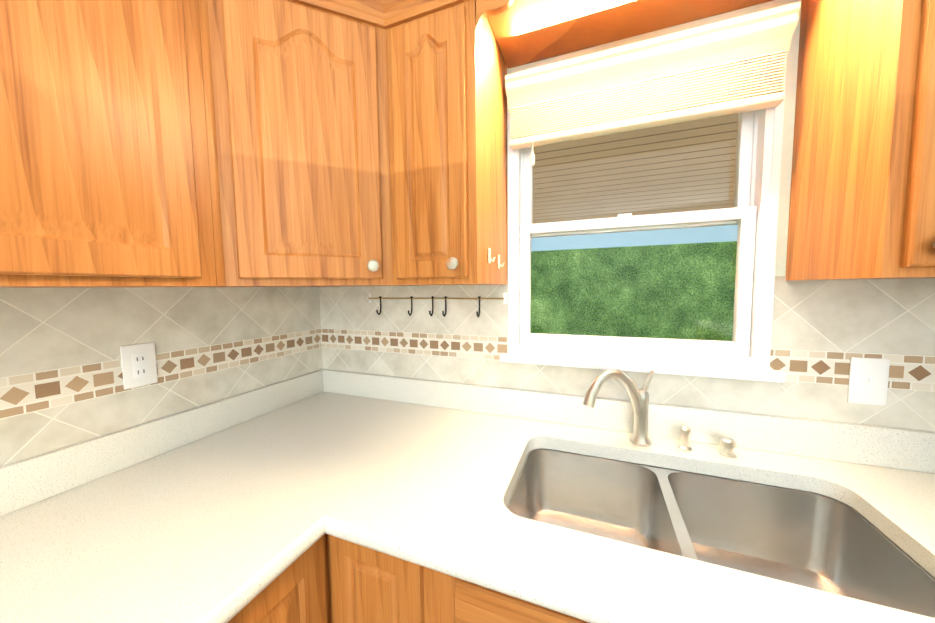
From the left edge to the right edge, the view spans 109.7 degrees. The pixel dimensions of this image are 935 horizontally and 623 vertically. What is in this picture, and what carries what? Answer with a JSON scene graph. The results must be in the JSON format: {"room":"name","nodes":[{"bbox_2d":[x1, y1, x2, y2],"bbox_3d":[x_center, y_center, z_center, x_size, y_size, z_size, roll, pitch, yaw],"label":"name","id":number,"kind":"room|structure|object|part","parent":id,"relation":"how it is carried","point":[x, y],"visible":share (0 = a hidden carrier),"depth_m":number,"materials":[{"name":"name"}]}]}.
{"room":"kitchen","nodes":[
{"label":"kitchen","id":0,"kind":"room"},
{"bbox_2d":[507,0,801,280],"bbox_3d":[0.712,0.075,1.041,2.912,2.440,0.140,1,4,21],"label":"wall","id":1,"kind":"structure","parent":0,"point":[787,152],"depth_m":0.89,"materials":[{"name":"paint"}]},
{"bbox_2d":[0,0,219,287],"bbox_3d":[-0.927,-0.400,0.347,0.342,0.748,1.052,1,4,21],"label":"upper cabinet","id":2,"kind":"object","parent":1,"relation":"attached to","point":[106,145],"depth_m":0.59,"materials":[{"name":"brown wood"}]},
{"bbox_2d":[200,0,315,286],"bbox_3d":[-0.355,-0.454,1.000,0.287,0.748,0.630,1,4,21],"label":"upper cabinet","id":3,"kind":"object","parent":1,"relation":"attached to","point":[250,142],"depth_m":0.80,"materials":[{"name":"brown wood"}]},
{"bbox_2d":[304,0,391,286],"bbox_3d":[-0.413,-0.444,0.867,0.300,0.748,0.300,1,4,21],"label":"upper cabinet","id":4,"kind":"object","parent":1,"relation":"attached to","point":[344,39],"depth_m":0.88,"materials":[{"name":"brown wood"}]},
{"bbox_2d":[384,0,506,285],"bbox_3d":[-0.046,-0.460,1.034,0.262,0.748,0.342,1,4,21],"label":"upper cabinet","id":5,"kind":"object","parent":1,"relation":"attached to","point":[445,97],"depth_m":0.88,"materials":[{"name":"brown wood"}]},
{"bbox_2d":[488,248,500,266],"bbox_3d":[0.072,-0.162,0.955,0.021,0.044,0.016,1,4,21],"label":"hook","id":6,"kind":"object","parent":5,"relation":"attached to","point":[489,257],"depth_m":0.95,"materials":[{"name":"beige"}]},
{"bbox_2d":[476,0,772,68],"bbox_3d":[0.436,-0.770,0.833,0.765,0.109,0.320,1,4,21],"label":"valance board","id":7,"kind":"object","parent":5,"relation":"attached to","point":[527,31],"visible":0.97,"depth_m":0.92,"materials":[{"name":"brown wood"}]},
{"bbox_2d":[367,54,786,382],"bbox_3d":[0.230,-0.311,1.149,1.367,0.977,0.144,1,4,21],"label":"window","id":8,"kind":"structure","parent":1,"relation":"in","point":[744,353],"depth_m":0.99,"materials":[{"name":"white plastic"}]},
{"bbox_3d":[-0.144,-0.025,1.262,0.597,0.089,0.043,1,4,21],"label":"hook rail","id":9,"kind":"part","parent":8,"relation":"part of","materials":[{"name":"black metal"}]},
{"bbox_2d":[505,1,800,165],"bbox_3d":[0.470,-0.605,0.957,0.722,0.283,0.072,1,4,21],"label":"window blind","id":10,"kind":"object","parent":8,"relation":"attached to","point":[736,65],"visible":1,"depth_m":0.92,"materials":[{"name":"beige"}]},
{"bbox_2d":[785,0,934,279],"bbox_3d":[0.937,-0.443,0.652,0.302,0.748,0.342,1,4,21],"label":"upper cabinet","id":11,"kind":"object","parent":1,"relation":"attached to","point":[862,192],"depth_m":0.64,"materials":[{"name":"brown wood"}]},
{"bbox_3d":[-0.195,1.503,-1.227,3.192,0.060,5.217,1,4,21],"label":"floor","id":12,"kind":"structure","parent":0,"visible":0},
{"bbox_2d":[228,534,327,622],"bbox_3d":[-0.648,0.898,0.719,0.619,0.874,0.461,1,4,21],"label":"base cabinet","id":13,"kind":"object","parent":12,"relation":"on","point":[325,578],"depth_m":0.66,"materials":[{"name":"brown wood"}]},
{"bbox_2d":[0,427,443,622],"bbox_3d":[-0.659,0.423,0.257,0.923,0.138,0.990,1,4,21],"label":"countertop","id":14,"kind":"structure","parent":13,"relation":"on","point":[226,510],"depth_m":0.65,"materials":[{"name":"white stone"}]},
{"bbox_2d":[328,535,523,622],"bbox_3d":[-0.062,0.872,0.985,0.314,0.874,0.619,1,4,21],"label":"base cabinet","id":15,"kind":"object","parent":12,"relation":"on","point":[366,585],"depth_m":0.66,"materials":[{"name":"brown wood"}]},
{"bbox_2d":[132,369,934,622],"bbox_3d":[0.142,0.372,0.838,1.993,0.138,0.678,1,4,21],"label":"countertop","id":16,"kind":"structure","parent":15,"relation":"on","point":[463,448],"depth_m":0.85,"materials":[{"name":"white stone"}]},
{"bbox_2d":[583,370,654,446],"bbox_3d":[0.437,0.276,0.949,0.195,0.228,0.154,1,4,21],"label":"faucet","id":17,"kind":"object","parent":16,"relation":"on","point":[639,398],"visible":1,"depth_m":0.95,"materials":[{"name":"silver metal"}]},
{"bbox_2d":[678,426,691,450],"bbox_3d":[0.619,0.358,0.935,0.033,0.062,0.033,0,4,9],"label":"accessory","id":18,"kind":"object","parent":16,"relation":"on","point":[685,432],"depth_m":0.93,"materials":[{"name":"silver metal"}]},
{"bbox_2d":[506,448,934,617],"bbox_3d":[0.472,0.541,0.739,0.770,0.190,0.422,1,4,21],"label":"sink","id":19,"kind":"object","parent":16,"relation":"in","point":[817,541],"visible":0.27,"depth_m":0.83,"materials":[{"name":"silver metal"}]},
{"bbox_2d":[719,437,736,457],"bbox_3d":[0.712,0.369,0.900,0.037,0.044,0.037,0,4,9],"label":"accessory","id":20,"kind":"object","parent":16,"relation":"on","point":[728,444],"depth_m":0.89,"materials":[{"name":"silver metal"}]},
{"bbox_3d":[-1.631,0.232,-0.765,0.140,2.440,5.217,1,4,21],"label":"wall","id":21,"kind":"structure","parent":0,"visible":0},
{"bbox_2d":[0,287,323,466],"bbox_3d":[-1.135,0.274,0.309,0.006,0.750,2.586,1,4,21],"label":"tile backsplash","id":22,"kind":"structure","parent":21,"relation":"attached to","point":[61,380],"depth_m":0.88,"materials":[{"name":"beige tile"}]},
{"bbox_2d":[120,342,157,389],"bbox_3d":[-0.896,0.147,0.900,0.007,0.116,0.072,1,4,21],"label":"electrical outlet plate","id":23,"kind":"object","parent":22,"relation":"attached to","point":[139,366],"visible":1,"depth_m":0.90,"materials":[{"name":"white plastic"}]},
{"bbox_2d":[320,276,934,431],"bbox_3d":[0.276,0.101,1.135,1.973,0.555,0.005,1,4,21],"label":"tile backsplash","id":24,"kind":"structure","parent":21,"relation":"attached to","point":[818,326],"depth_m":0.95,"materials":[{"name":"beige tile"}]},
{"bbox_2d":[847,357,889,405],"bbox_3d":[1.024,0.179,0.838,0.072,0.120,0.013,1,4,21],"label":"switch plate","id":25,"kind":"object","parent":24,"relation":"attached to","point":[868,380],"visible":1,"depth_m":0.84,"materials":[{"name":"white plastic"}]},
{"label":"outside","id":26,"kind":"structure","parent":0,"visible":0},
{"bbox_2d":[531,241,736,340],"bbox_3d":[2.211,-0.491,4.749,21.000,9.000,7.800,1,4,21],"label":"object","id":27,"kind":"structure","parent":26,"point":[702,270],"depth_m":8.16,"materials":[{"name":"green plant"}]},
{"bbox_2d":[531,113,737,250],"bbox_3d":[1.371,0.114,2.616,8.000,3.120,3.220,1,4,21],"label":"porch","id":28,"kind":"object","parent":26,"point":[652,170],"depth_m":2.77,"materials":[{"name":"brown wood"}]}
]}

